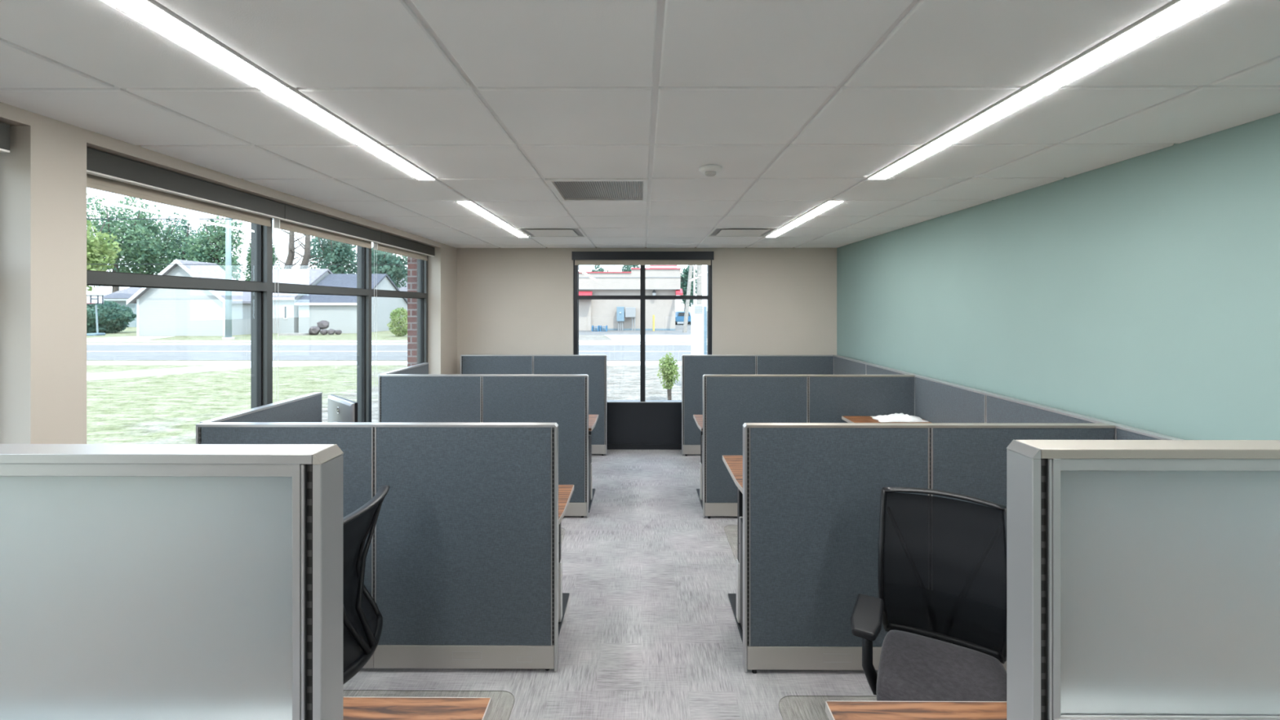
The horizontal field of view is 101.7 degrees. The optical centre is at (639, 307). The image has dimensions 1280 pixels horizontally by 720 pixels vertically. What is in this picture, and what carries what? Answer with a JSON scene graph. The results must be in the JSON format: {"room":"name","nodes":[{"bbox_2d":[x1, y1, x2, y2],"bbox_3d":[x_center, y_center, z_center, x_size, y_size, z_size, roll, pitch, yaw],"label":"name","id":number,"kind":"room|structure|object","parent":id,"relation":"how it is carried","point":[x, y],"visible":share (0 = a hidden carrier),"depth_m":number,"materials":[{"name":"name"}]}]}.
{"room":"cubicle office","nodes":[
{"label":"cubicle office","id":0,"kind":"room"},
{"bbox_2d":[0,102,457,444],"bbox_3d":[-2.380,0.439,2.050,0.250,2.627,9.273,0,0,0],"label":"wall","id":1,"kind":"structure","parent":0,"point":[43,173],"depth_m":2.02,"materials":[{"name":"beige paint"}]},
{"bbox_2d":[0,122,9,152],"bbox_3d":[-2.349,-0.591,1.160,0.090,0.150,1.491,0,0,0],"label":"roller shade","id":2,"kind":"object","parent":1,"relation":"attached to","point":[4,128],"visible":1,"depth_m":1.89,"materials":[{"name":"grey fabric"}]},
{"bbox_2d":[86,146,284,228],"bbox_3d":[-2.340,0.043,2.753,0.090,1.418,1.236,0,0,0],"label":"roller shade","id":3,"kind":"object","parent":1,"relation":"attached to","point":[105,171],"visible":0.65,"depth_m":2.60,"materials":[{"name":"grey fabric"}]},
{"bbox_2d":[86,217,427,422],"bbox_3d":[-2.438,0.539,3.998,0.104,2.425,3.740,0,0,0],"label":"window","id":4,"kind":"structure","parent":1,"relation":"in","point":[261,286],"depth_m":3.36,"materials":[{"name":"black metal"}]},
{"bbox_2d":[279,204,381,392],"bbox_3d":[-2.333,0.043,3.995,0.090,1.418,1.241,0,0,0],"label":"roller shade","id":5,"kind":"object","parent":4,"relation":"attached to","point":[299,220],"visible":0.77,"depth_m":3.90,"materials":[{"name":"grey"}]},
{"bbox_2d":[377,232,435,260],"bbox_3d":[-2.326,-0.591,5.215,0.090,0.150,1.191,0,0,0],"label":"roller shade","id":6,"kind":"object","parent":4,"relation":"attached to","point":[389,243],"visible":0.84,"depth_m":5.12,"materials":[{"name":"grey"}]},
{"bbox_2d":[407,256,417,366],"bbox_3d":[-2.543,0.227,6.318,0.124,3.350,0.898,0,0,0],"label":"brick pillar","id":7,"kind":"structure","parent":1,"relation":"attached to","point":[411,262],"depth_m":5.87,"materials":[{"name":"brick"}]},
{"bbox_2d":[0,0,1279,248],"bbox_3d":[0.066,-0.800,1.886,4.644,0.150,8.973,0,0,0],"label":"ceiling","id":8,"kind":"structure","parent":0,"point":[797,103],"depth_m":1.81,"materials":[{"name":"tile"}]},
{"bbox_2d":[104,0,435,179],"bbox_3d":[-1.204,-0.728,2.039,0.100,0.018,1.816,0,0,0],"label":"recessed light","id":9,"kind":"object","parent":8,"relation":"in","point":[152,13],"visible":0.95,"depth_m":1.59,"materials":[{"name":"white plastic"}]},
{"bbox_2d":[456,199,528,237],"bbox_3d":[-1.190,-0.728,4.460,0.100,0.018,1.814,0,0,0],"label":"recessed light","id":10,"kind":"object","parent":8,"relation":"in","point":[470,204],"visible":0.8,"depth_m":4.14,"materials":[{"name":"white plastic"}]},
{"bbox_2d":[515,226,586,236],"bbox_3d":[-0.834,-0.729,5.063,0.586,0.020,0.584,0,0,0],"label":"ceiling vent","id":11,"kind":"object","parent":8,"relation":"in","point":[530,232],"visible":0.93,"depth_m":4.99,"materials":[{"name":"white plastic"}]},
{"bbox_2d":[545,177,648,201],"bbox_3d":[-0.239,-0.729,3.244,0.585,0.019,0.586,0,0,0],"label":"ceiling vent","id":12,"kind":"object","parent":8,"relation":"in","point":[567,189],"visible":0.94,"depth_m":3.23,"materials":[{"name":"white plastic"}]},
{"bbox_2d":[698,164,722,176],"bbox_3d":[0.370,-0.702,2.698,0.120,0.046,0.120,0,0,0],"label":"smoke detector","id":13,"kind":"object","parent":8,"relation":"attached to","point":[708,170],"visible":1,"depth_m":2.67,"materials":[{"name":"white plastic"}]},
{"bbox_2d":[706,226,779,236],"bbox_3d":[0.989,-0.729,5.053,0.593,0.020,0.584,0,0,0],"label":"ceiling vent","id":14,"kind":"object","parent":8,"relation":"in","point":[715,232],"visible":0.91,"depth_m":4.99,"materials":[{"name":"white plastic"}]},
{"bbox_2d":[765,199,844,237],"bbox_3d":[1.345,-0.728,4.446,0.104,0.018,1.814,0,0,0],"label":"recessed light","id":15,"kind":"object","parent":8,"relation":"in","point":[829,203],"visible":0.8,"depth_m":4.14,"materials":[{"name":"white plastic"}]},
{"bbox_2d":[867,0,1225,179],"bbox_3d":[1.331,-0.728,2.025,0.104,0.018,1.816,0,0,0],"label":"recessed light","id":16,"kind":"object","parent":8,"relation":"in","point":[1174,13],"visible":0.95,"depth_m":1.59,"materials":[{"name":"white plastic"}]},
{"bbox_2d":[457,247,836,373],"bbox_3d":[0.092,0.439,6.498,4.644,2.627,0.250,0,0,0],"label":"wall","id":17,"kind":"structure","parent":0,"point":[766,301],"depth_m":6.37,"materials":[{"name":"beige paint"}]},
{"bbox_2d":[573,259,711,449],"bbox_3d":[0.046,0.539,6.464,1.704,2.425,0.117,0,0,0],"label":"window","id":18,"kind":"structure","parent":17,"relation":"in","point":[642,424],"depth_m":6.42,"materials":[{"name":"black metal"}]},
{"bbox_2d":[571,251,714,355],"bbox_3d":[0.044,-0.013,6.349,1.725,1.330,0.043,0,0,0],"label":"roller shade","id":19,"kind":"object","parent":18,"relation":"attached to","point":[581,258],"visible":0.98,"depth_m":6.33,"materials":[{"name":"grey"}]},
{"bbox_2d":[342,449,1006,719],"bbox_3d":[0.066,1.822,1.886,5.244,0.140,9.573,0,0,0],"label":"floor","id":20,"kind":"structure","parent":0,"point":[649,630],"depth_m":2.76,"materials":[{"name":"carpet"}]},
{"bbox_2d":[200,391,322,422],"bbox_3d":[-2.127,1.157,3.005,0.050,1.190,0.900,0,0,0],"label":"wall","id":21,"kind":"structure","parent":20,"relation":"on","point":[307,407],"depth_m":3.11,"materials":[{"name":"fabric"}]},
{"bbox_2d":[378,362,428,374],"bbox_3d":[-2.165,1.157,4.841,0.050,1.190,0.915,0,0,0],"label":"wall","id":22,"kind":"structure","parent":20,"relation":"on","point":[421,368],"depth_m":4.97,"materials":[{"name":"fabric"}]},
{"bbox_2d":[342,696,491,719],"bbox_3d":[-1.253,1.383,1.525,1.738,0.733,1.603,0,0,0],"label":"desk","id":23,"kind":"object","parent":20,"relation":"on","point":[353,708],"visible":0.05,"depth_m":1.32,"materials":[{"name":"brown wood"}]},
{"bbox_2d":[342,689,514,719],"bbox_3d":[-1.033,1.750,1.878,0.955,0.003,1.007,0,0,0],"label":"chair mat","id":24,"kind":"object","parent":20,"relation":"on","point":[343,690],"visible":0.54,"depth_m":2.38,"materials":[{"name":"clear plastic"}]},
{"bbox_2d":[342,484,389,684],"bbox_3d":[-1.359,1.238,1.918,0.755,1.018,0.663,0,0,-2],"label":"office chair","id":25,"kind":"object","parent":24,"relation":"on","point":[362,620],"visible":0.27,"depth_m":1.98,"materials":[{"name":"black plastic"}]},
{"bbox_2d":[558,525,559,618],"bbox_3d":[-0.633,1.444,2.735,0.380,0.585,0.321,0,0,0],"label":"drawer pedestal","id":26,"kind":"object","parent":20,"relation":"on","point":[558,526],"visible":0.16,"depth_m":2.87,"materials":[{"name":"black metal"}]},
{"bbox_2d":[558,484,573,636],"bbox_3d":[-1.236,1.403,3.429,1.701,0.693,1.756,0,0,0],"label":"desk","id":27,"kind":"object","parent":20,"relation":"on","point":[565,491],"visible":0.14,"depth_m":2.88,"materials":[{"name":"brown wood"}]},
{"bbox_2d":[328,394,357,422],"bbox_3d":[-2.001,0.831,3.429,0.470,0.452,0.180,0,0,43],"label":"computer monitor","id":28,"kind":"object","parent":27,"relation":"on","point":[340,409],"visible":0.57,"depth_m":3.42,"materials":[{"name":"silver plastic"}]},
{"bbox_2d":[588,435,591,504],"bbox_3d":[-0.627,1.444,4.564,0.380,0.585,0.321,0,0,0],"label":"drawer pedestal","id":29,"kind":"object","parent":20,"relation":"on","point":[589,436],"visible":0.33,"depth_m":4.61,"materials":[{"name":"black metal"}]},
{"bbox_2d":[588,414,598,512],"bbox_3d":[-1.254,1.382,5.253,1.745,0.736,1.747,0,0,0],"label":"desk","id":30,"kind":"object","parent":20,"relation":"on","point":[593,419],"visible":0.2,"depth_m":4.71,"materials":[{"name":"brown wood"}]},
{"bbox_2d":[0,439,1279,719],"bbox_3d":[0.043,0.970,0.704,4.418,1.564,0.080,0,0,0],"label":"glass wall","id":31,"kind":"structure","parent":20,"relation":"on","point":[138,581],"depth_m":0.67,"materials":[{"name":"glass"}]},
{"bbox_2d":[377,373,915,518],"bbox_3d":[0.056,1.157,4.345,4.448,1.190,0.050,0,0,0],"label":"cubicle partition","id":32,"kind":"structure","parent":20,"relation":"on","point":[730,402],"depth_m":4.32,"materials":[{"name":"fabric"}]},
{"bbox_2d":[460,354,833,456],"bbox_3d":[0.087,1.157,6.165,4.393,1.190,0.050,0,0,0],"label":"cubicle partition","id":33,"kind":"structure","parent":20,"relation":"on","point":[693,366],"depth_m":6.14,"materials":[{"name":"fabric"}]},
{"bbox_2d":[195,422,1115,673],"bbox_3d":[0.067,1.157,2.515,4.392,1.190,0.051,0,0,0],"label":"cubicle partition","id":34,"kind":"structure","parent":20,"relation":"on","point":[461,568],"depth_m":2.50,"materials":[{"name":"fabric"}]},
{"bbox_2d":[693,414,702,509],"bbox_3d":[1.393,1.382,5.239,1.761,0.736,1.747,0,0,0],"label":"desk","id":35,"kind":"object","parent":20,"relation":"on","point":[698,419],"visible":0.14,"depth_m":4.70,"materials":[{"name":"brown wood"}]},
{"bbox_2d":[702,435,702,499],"bbox_3d":[0.755,1.444,4.556,0.380,0.585,0.321,0,0,0],"label":"drawer pedestal","id":36,"kind":"object","parent":20,"relation":"on","point":[702,435],"visible":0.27,"depth_m":4.66,"materials":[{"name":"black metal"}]},
{"bbox_2d":[739,516,742,629],"bbox_3d":[0.741,1.444,2.728,0.380,0.585,0.321,0,0,0],"label":"drawer pedestal","id":37,"kind":"object","parent":20,"relation":"on","point":[740,517],"visible":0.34,"depth_m":2.83,"materials":[{"name":"black metal"}]},
{"bbox_2d":[722,416,931,643],"bbox_3d":[1.384,1.322,3.422,1.760,0.856,1.771,0,0,0],"label":"desk","id":38,"kind":"object","parent":20,"relation":"on","point":[734,464],"visible":0.11,"depth_m":2.91,"materials":[{"name":"brown wood"}]},
{"bbox_2d":[870,413,928,422],"bbox_3d":[2.068,0.869,4.154,0.388,0.048,0.212,0,0,0],"label":"plastic bag","id":39,"kind":"object","parent":38,"relation":"on","point":[895,417],"visible":1,"depth_m":4.09,"materials":[{"name":"white"}]},
{"bbox_2d":[778,695,876,719],"bbox_3d":[1.070,1.750,1.860,0.922,0.003,0.974,0,0,0],"label":"chair mat","id":40,"kind":"object","parent":20,"relation":"on","point":[787,695],"visible":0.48,"depth_m":2.35,"materials":[{"name":"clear plastic"}]},
{"bbox_2d":[850,487,1006,701],"bbox_3d":[1.046,1.238,1.742,0.663,1.018,0.755,0,0,29],"label":"office chair","id":41,"kind":"object","parent":40,"relation":"on","point":[940,603],"visible":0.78,"depth_m":1.95,"materials":[{"name":"black fabric"}]},
{"bbox_2d":[825,700,1006,719],"bbox_3d":[1.367,1.383,1.526,1.772,0.733,1.573,0,0,0],"label":"desk","id":42,"kind":"object","parent":20,"relation":"on","point":[834,709],"visible":0.04,"depth_m":1.31,"materials":[{"name":"brown wood"}]},
{"bbox_2d":[913,374,919,416],"bbox_3d":[2.301,1.157,4.332,0.050,1.190,0.050,0,0,0],"label":"post","id":43,"kind":"object","parent":20,"relation":"on","point":[913,375],"visible":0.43,"depth_m":4.31,"materials":[{"name":"silver metal"}]},
{"bbox_2d":[833,355,1183,439],"bbox_3d":[2.296,1.157,3.429,0.050,1.190,5.392,0,0,0],"label":"wall","id":44,"kind":"structure","parent":20,"relation":"on","point":[936,401],"depth_m":3.58,"materials":[{"name":"fabric"}]},
{"bbox_2d":[1109,423,1123,439],"bbox_3d":[2.291,1.157,2.503,0.050,1.190,0.050,0,0,0],"label":"post","id":45,"kind":"object","parent":20,"relation":"on","point":[1115,424],"visible":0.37,"depth_m":2.48,"materials":[{"name":"silver metal"}]},
{"bbox_2d":[836,112,1279,439],"bbox_3d":[2.514,0.439,1.998,0.250,2.627,9.223,0,0,0],"label":"wall","id":46,"kind":"structure","parent":0,"point":[1141,291],"depth_m":2.64,"materials":[{"name":"green paint"}]},
{"label":"outside","id":47,"kind":"structure","parent":0,"visible":0},
{"bbox_2d":[604,334,690,340],"bbox_3d":[0.980,1.921,32.745,6.800,0.062,6.500,0,0,0],"label":"driveway","id":48,"kind":"structure","parent":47,"point":[614,337],"depth_m":32.61,"materials":[{"name":"concrete"}]},
{"bbox_2d":[693,265,695,304],"bbox_3d":[3.600,-1.462,33.981,0.136,6.728,0.140,0,0,0],"label":"utility pole","id":49,"kind":"object","parent":48,"relation":"on","point":[694,266],"visible":0.32,"depth_m":33.93,"materials":[{"name":"grey wood"}]},
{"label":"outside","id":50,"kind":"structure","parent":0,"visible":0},
{"bbox_2d":[86,336,173,340],"bbox_3d":[-31.325,1.921,31.873,6.000,0.062,4.400,0,0,0],"label":"driveway","id":51,"kind":"structure","parent":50,"point":[121,338],"depth_m":31.75,"materials":[{"name":"concrete"}]},
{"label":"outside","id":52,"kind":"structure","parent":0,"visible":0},
{"bbox_2d":[86,364,318,381],"bbox_3d":[-16.285,1.918,14.450,12.868,0.068,3.244,0,0,-20],"label":"footpath","id":53,"kind":"structure","parent":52,"point":[129,374],"depth_m":15.23,"materials":[{"name":"concrete"}]},
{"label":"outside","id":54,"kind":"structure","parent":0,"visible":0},
{"bbox_2d":[86,311,690,444],"bbox_3d":[-49.367,2.052,115.273,220.000,0.300,290.000,0,0,0],"label":"lawn","id":55,"kind":"structure","parent":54,"point":[165,409],"depth_m":11.68,"materials":[{"name":"green plant"}]},
{"bbox_2d":[86,294,105,335],"bbox_3d":[-36.662,0.527,35.145,0.970,2.749,0.963,0,0,45],"label":"basketball hoop","id":56,"kind":"object","parent":55,"relation":"on","point":[91,299],"visible":0.8,"depth_m":35.10,"materials":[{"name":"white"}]},
{"bbox_2d":[86,219,121,291],"bbox_3d":[-49.895,-3.116,46.221,5.444,10.055,5.253,0,0,0],"label":"leafy tree","id":57,"kind":"object","parent":55,"relation":"on","point":[97,249],"visible":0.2,"depth_m":46.54,"materials":[{"name":"green plant"}]},
{"bbox_2d":[86,300,136,333],"bbox_3d":[-39.486,0.704,38.175,4.217,2.602,3.776,0,0,0],"label":"round bush","id":58,"kind":"object","parent":55,"relation":"on","point":[113,317],"visible":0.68,"depth_m":37.70,"materials":[{"name":"green plant"}]},
{"bbox_2d":[103,287,142,327],"bbox_3d":[-50.118,-0.253,54.217,3.833,4.310,8.820,0,0,0],"label":"shed","id":59,"kind":"object","parent":55,"relation":"on","point":[121,297],"visible":0.14,"depth_m":50.28,"materials":[{"name":"white"}]},
{"bbox_2d":[86,193,161,293],"bbox_3d":[-58.077,-5.581,58.056,7.659,14.982,6.744,0,0,4],"label":"leafy tree","id":60,"kind":"object","parent":55,"relation":"on","point":[108,227],"visible":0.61,"depth_m":57.95,"materials":[{"name":"green plant"}]},
{"bbox_2d":[118,202,189,275],"bbox_3d":[-58.195,-5.219,62.662,7.562,14.258,6.632,0,0,39],"label":"leafy tree","id":61,"kind":"object","parent":55,"relation":"on","point":[155,228],"visible":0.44,"depth_m":61.85,"materials":[{"name":"green plant"}]},
{"bbox_2d":[126,258,250,336],"bbox_3d":[-30.443,-0.638,35.898,6.568,5.080,3.240,0,0,0],"label":"house","id":62,"kind":"structure","parent":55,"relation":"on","point":[160,312],"depth_m":34.67,"materials":[{"name":"white"}]},
{"bbox_2d":[155,212,223,266],"bbox_3d":[-58.251,-5.101,66.473,6.852,14.022,7.703,0,0,39],"label":"leafy tree","id":63,"kind":"object","parent":55,"relation":"on","point":[184,226],"visible":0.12,"depth_m":66.19,"materials":[{"name":"green plant"}]},
{"bbox_2d":[179,214,246,279],"bbox_3d":[-50.100,-4.526,62.006,5.716,12.873,6.513,0,0,0],"label":"leafy tree","id":64,"kind":"object","parent":55,"relation":"on","point":[218,238],"visible":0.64,"depth_m":61.07,"materials":[{"name":"green plant"}]},
{"bbox_2d":[222,217,235,339],"bbox_3d":[-24.526,-2.923,31.135,0.585,9.650,0.600,0,0,0],"label":"pole","id":65,"kind":"object","parent":55,"relation":"on","point":[228,332],"visible":0.83,"depth_m":31.02,"materials":[{"name":"silver metal"}]},
{"bbox_2d":[243,241,281,280],"bbox_3d":[-50.887,-4.093,70.042,4.386,12.007,4.667,0,0,0],"label":"leafy tree","id":66,"kind":"object","parent":55,"relation":"on","point":[247,273],"visible":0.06,"depth_m":69.66,"materials":[{"name":"green plant"}]},
{"bbox_2d":[274,229,305,268],"bbox_3d":[-33.895,-4.025,50.300,4.092,11.869,1.302,0,0,0],"label":"bare tree","id":67,"kind":"object","parent":55,"relation":"on","point":[290,259],"visible":0.35,"depth_m":50.00,"materials":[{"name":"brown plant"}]},
{"bbox_2d":[278,333,311,335],"bbox_3d":[-23.435,1.832,35.529,1.800,0.140,0.800,0,0,0],"label":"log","id":68,"kind":"object","parent":55,"relation":"on","point":[279,334],"visible":0.79,"depth_m":35.13,"materials":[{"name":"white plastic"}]},
{"bbox_2d":[272,268,332,333],"bbox_3d":[-27.586,-0.603,42.092,4.968,5.010,8.380,0,0,0],"label":"house","id":69,"kind":"structure","parent":55,"relation":"on","point":[285,313],"depth_m":38.45,"materials":[{"name":"white"}]},
{"bbox_2d":[284,234,332,268],"bbox_3d":[-32.140,-3.954,50.324,4.778,11.728,1.325,0,0,0],"label":"bare tree","id":70,"kind":"object","parent":55,"relation":"on","point":[305,260],"visible":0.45,"depth_m":50.00,"materials":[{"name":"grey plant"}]},
{"bbox_2d":[308,326,320,335],"bbox_3d":[-22.267,1.601,35.753,0.694,0.626,0.716,0,0,-36],"label":"rubble stone","id":71,"kind":"object","parent":55,"relation":"on","point":[314,331],"visible":1,"depth_m":35.52,"materials":[{"name":"grey stone"}]},
{"bbox_2d":[316,320,328,329],"bbox_3d":[-21.971,1.228,36.269,0.727,0.642,0.709,0,0,-12],"label":"rubble stone","id":72,"kind":"object","parent":71,"relation":"on","point":[322,324],"visible":0.93,"depth_m":36.03,"materials":[{"name":"grey stone"}]},
{"bbox_2d":[320,328,327,334],"bbox_3d":[-21.668,1.709,35.817,0.452,0.415,0.443,0,0,0],"label":"rubble stone","id":73,"kind":"object","parent":55,"relation":"on","point":[323,331],"visible":1,"depth_m":35.68,"materials":[{"name":"grey stone"}]},
{"bbox_2d":[326,328,335,334],"bbox_3d":[-21.197,1.677,35.884,0.502,0.400,0.466,0,0,-33],"label":"rubble stone","id":74,"kind":"object","parent":55,"relation":"on","point":[331,331],"visible":1,"depth_m":35.72,"materials":[{"name":"grey stone"}]},
{"bbox_2d":[307,235,356,273],"bbox_3d":[-33.381,-3.628,57.251,5.994,11.081,5.310,0,0,29],"label":"leafy tree","id":75,"kind":"object","parent":55,"relation":"on","point":[335,252],"visible":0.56,"depth_m":56.08,"materials":[{"name":"green plant"}]},
{"bbox_2d":[334,329,342,334],"bbox_3d":[-20.717,1.716,35.890,0.415,0.327,0.406,0,0,0],"label":"rubble stone","id":76,"kind":"object","parent":55,"relation":"on","point":[337,331],"visible":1,"depth_m":35.80,"materials":[{"name":"grey stone"}]},
{"bbox_2d":[294,273,407,333],"bbox_3d":[-22.705,-0.403,42.066,4.633,4.610,8.380,0,0,0],"label":"house","id":77,"kind":"structure","parent":55,"relation":"on","point":[340,311],"depth_m":38.55,"materials":[{"name":"white"}]},
{"bbox_2d":[86,342,690,345],"bbox_3d":[-17.355,1.887,26.346,145.000,0.130,0.500,0,0,0],"label":"curb","id":78,"kind":"object","parent":55,"relation":"on","point":[87,344],"visible":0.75,"depth_m":26.12,"materials":[{"name":"concrete"}]},
{"bbox_2d":[371,246,407,288],"bbox_3d":[-23.541,-1.859,48.034,4.766,7.565,4.562,0,0,18],"label":"leafy tree","id":79,"kind":"object","parent":55,"relation":"on","point":[397,273],"visible":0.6,"depth_m":46.96,"materials":[{"name":"green plant"}]},
{"bbox_2d":[386,307,407,336],"bbox_3d":[-15.578,0.974,34.099,1.544,1.995,1.603,0,0,0],"label":"flowering bush","id":80,"kind":"object","parent":55,"relation":"on","point":[396,329],"visible":0.88,"depth_m":33.74,"materials":[{"name":"green plant"}]},
{"bbox_2d":[395,278,407,299],"bbox_3d":[-29.494,-1.163,64.143,2.848,6.130,8.740,0,0,0],"label":"house","id":81,"kind":"structure","parent":55,"relation":"on","point":[402,288],"depth_m":63.32,"materials":[{"name":"white"}]},
{"bbox_2d":[657,351,680,399],"bbox_3d":[0.591,1.392,10.406,0.470,1.022,0.520,0,0,30],"label":"arborvitae","id":82,"kind":"object","parent":55,"relation":"on","point":[668,367],"visible":0.99,"depth_m":10.33,"materials":[{"name":"green plant"}]},
{"bbox_2d":[690,304,706,355],"bbox_3d":[1.390,0.920,12.162,0.330,1.963,0.362,0,0,0],"label":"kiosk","id":83,"kind":"object","parent":55,"relation":"on","point":[698,312],"visible":0.66,"depth_m":11.98,"materials":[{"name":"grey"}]},
{"bbox_2d":[696,265,702,304],"bbox_3d":[3.926,-1.462,33.979,0.370,6.728,0.380,0,0,0],"label":"utility pole","id":84,"kind":"object","parent":55,"relation":"on","point":[699,273],"visible":0.32,"depth_m":33.83,"materials":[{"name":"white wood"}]},
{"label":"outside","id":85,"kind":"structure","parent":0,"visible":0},
{"bbox_2d":[86,218,273,219],"bbox_3d":[-17.362,-4.698,25.096,145.001,0.938,0.044,0,0,0],"label":"overhead cable","id":86,"kind":"object","parent":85,"point":[86,219],"visible":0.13,"depth_m":25.11,"materials":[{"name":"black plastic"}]},
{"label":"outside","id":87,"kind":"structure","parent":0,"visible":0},
{"bbox_2d":[86,263,407,265],"bbox_3d":[-17.318,-3.148,33.096,145.001,0.938,0.044,0,0,0],"label":"overhead cable","id":88,"kind":"object","parent":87,"point":[86,264],"visible":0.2,"depth_m":33.11,"materials":[{"name":"black plastic"}]},
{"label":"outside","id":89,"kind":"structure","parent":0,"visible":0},
{"bbox_2d":[578,321,690,334],"bbox_3d":[9.346,1.923,62.950,42.000,0.058,54.000,0,0,0],"label":"parking lot","id":90,"kind":"structure","parent":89,"point":[679,326],"depth_m":39.00,"materials":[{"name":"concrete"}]},
{"bbox_2d":[591,325,599,331],"bbox_3d":[-3.452,1.672,41.420,0.560,0.440,0.800,0,0,0],"label":"pallet stack","id":91,"kind":"object","parent":90,"relation":"on","point":[593,326],"visible":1,"depth_m":41.02,"materials":[{"name":"blue plastic"}]},
{"bbox_2d":[591,265,613,271],"bbox_3d":[-5.248,-2.453,80.047,5.310,8.732,4.719,0,0,0],"label":"leafy tree","id":92,"kind":"object","parent":90,"relation":"on","point":[600,269],"visible":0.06,"depth_m":79.68,"materials":[{"name":"green plant"}]},
{"bbox_2d":[600,325,607,331],"bbox_3d":[-2.816,1.672,41.416,0.560,0.440,0.800,0,0,0],"label":"pallet stack","id":93,"kind":"object","parent":90,"relation":"on","point":[601,326],"visible":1,"depth_m":41.02,"materials":[{"name":"blue plastic"}]},
{"bbox_2d":[616,306,624,330],"bbox_3d":[-1.511,0.924,42.464,0.622,1.956,0.490,0,0,0],"label":"tall cabinet","id":94,"kind":"object","parent":90,"relation":"on","point":[620,310],"visible":0.88,"depth_m":42.31,"materials":[{"name":"blue metal"}]},
{"bbox_2d":[625,306,635,330],"bbox_3d":[-0.699,0.951,42.529,0.838,1.902,0.450,0,0,0],"label":"tall cabinet","id":95,"kind":"object","parent":90,"relation":"on","point":[630,312],"visible":0.88,"depth_m":42.30,"materials":[{"name":"grey metal"}]},
{"bbox_2d":[621,265,639,271],"bbox_3d":[-1.122,-2.813,84.095,4.231,9.451,4.200,0,0,0],"label":"leafy tree","id":96,"kind":"object","parent":90,"relation":"on","point":[627,268],"visible":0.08,"depth_m":83.31,"materials":[{"name":"green plant"}]},
{"bbox_2d":[578,265,683,330],"bbox_3d":[-2.560,-0.798,49.365,12.262,5.399,15.300,0,0,0],"label":"building","id":97,"kind":"structure","parent":90,"relation":"on","point":[665,280],"depth_m":42.99,"materials":[{"name":"beige paint"}]},
{"bbox_2d":[652,314,654,331],"bbox_3d":[1.160,1.242,41.594,0.170,1.320,0.166,0,0,0],"label":"bollard","id":98,"kind":"object","parent":90,"relation":"on","point":[653,315],"visible":1,"depth_m":41.52,"materials":[{"name":"yellow metal"}]},
{"bbox_2d":[675,311,690,324],"bbox_3d":[4.831,1.192,58.064,1.835,1.420,4.220,0,0,0],"label":"parked car","id":99,"kind":"object","parent":90,"relation":"on","point":[679,316],"visible":0.56,"depth_m":55.97,"materials":[{"name":"blue metal"}]},
{"bbox_2d":[682,265,693,332],"bbox_3d":[3.788,-1.349,39.480,0.995,6.533,0.320,0,0,0],"label":"utility pole","id":100,"kind":"object","parent":90,"relation":"on","point":[691,267],"visible":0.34,"depth_m":39.35,"materials":[{"name":"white wood"}]},
{"bbox_2d":[680,265,696,311],"bbox_3d":[6.823,-2.237,75.038,4.026,8.301,2.860,0,0,36],"label":"leafy tree","id":101,"kind":"object","parent":90,"relation":"on","point":[684,277],"visible":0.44,"depth_m":74.30,"materials":[{"name":"green plant"}]},
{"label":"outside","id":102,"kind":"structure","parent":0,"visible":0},
{"bbox_2d":[86,345,690,360],"bbox_3d":[-17.377,1.922,22.396,145.000,0.060,7.400,0,0,0],"label":"road","id":103,"kind":"structure","parent":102,"point":[222,356],"depth_m":21.96,"materials":[{"name":"grey asphalt"}]},
{"bbox_2d":[86,351,690,351],"bbox_3d":[-17.377,1.920,22.386,145.000,0.064,0.180,0,0,0],"label":"road marking","id":104,"kind":"object","parent":103,"relation":"on","point":[86,351],"visible":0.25,"depth_m":22.32,"materials":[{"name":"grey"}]},
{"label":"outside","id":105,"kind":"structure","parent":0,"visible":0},
{"bbox_2d":[86,360,681,365],"bbox_3d":[-17.403,1.917,17.696,145.000,0.070,1.200,0,0,0],"label":"sidewalk","id":106,"kind":"structure","parent":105,"point":[88,362],"depth_m":17.67,"materials":[{"name":"concrete"}]},
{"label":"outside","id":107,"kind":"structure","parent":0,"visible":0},
{"bbox_2d":[86,340,690,342],"bbox_3d":[-17.341,1.917,28.996,145.000,0.070,1.200,0,0,0],"label":"sidewalk","id":108,"kind":"structure","parent":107,"point":[86,340],"depth_m":28.95,"materials":[{"name":"concrete"}]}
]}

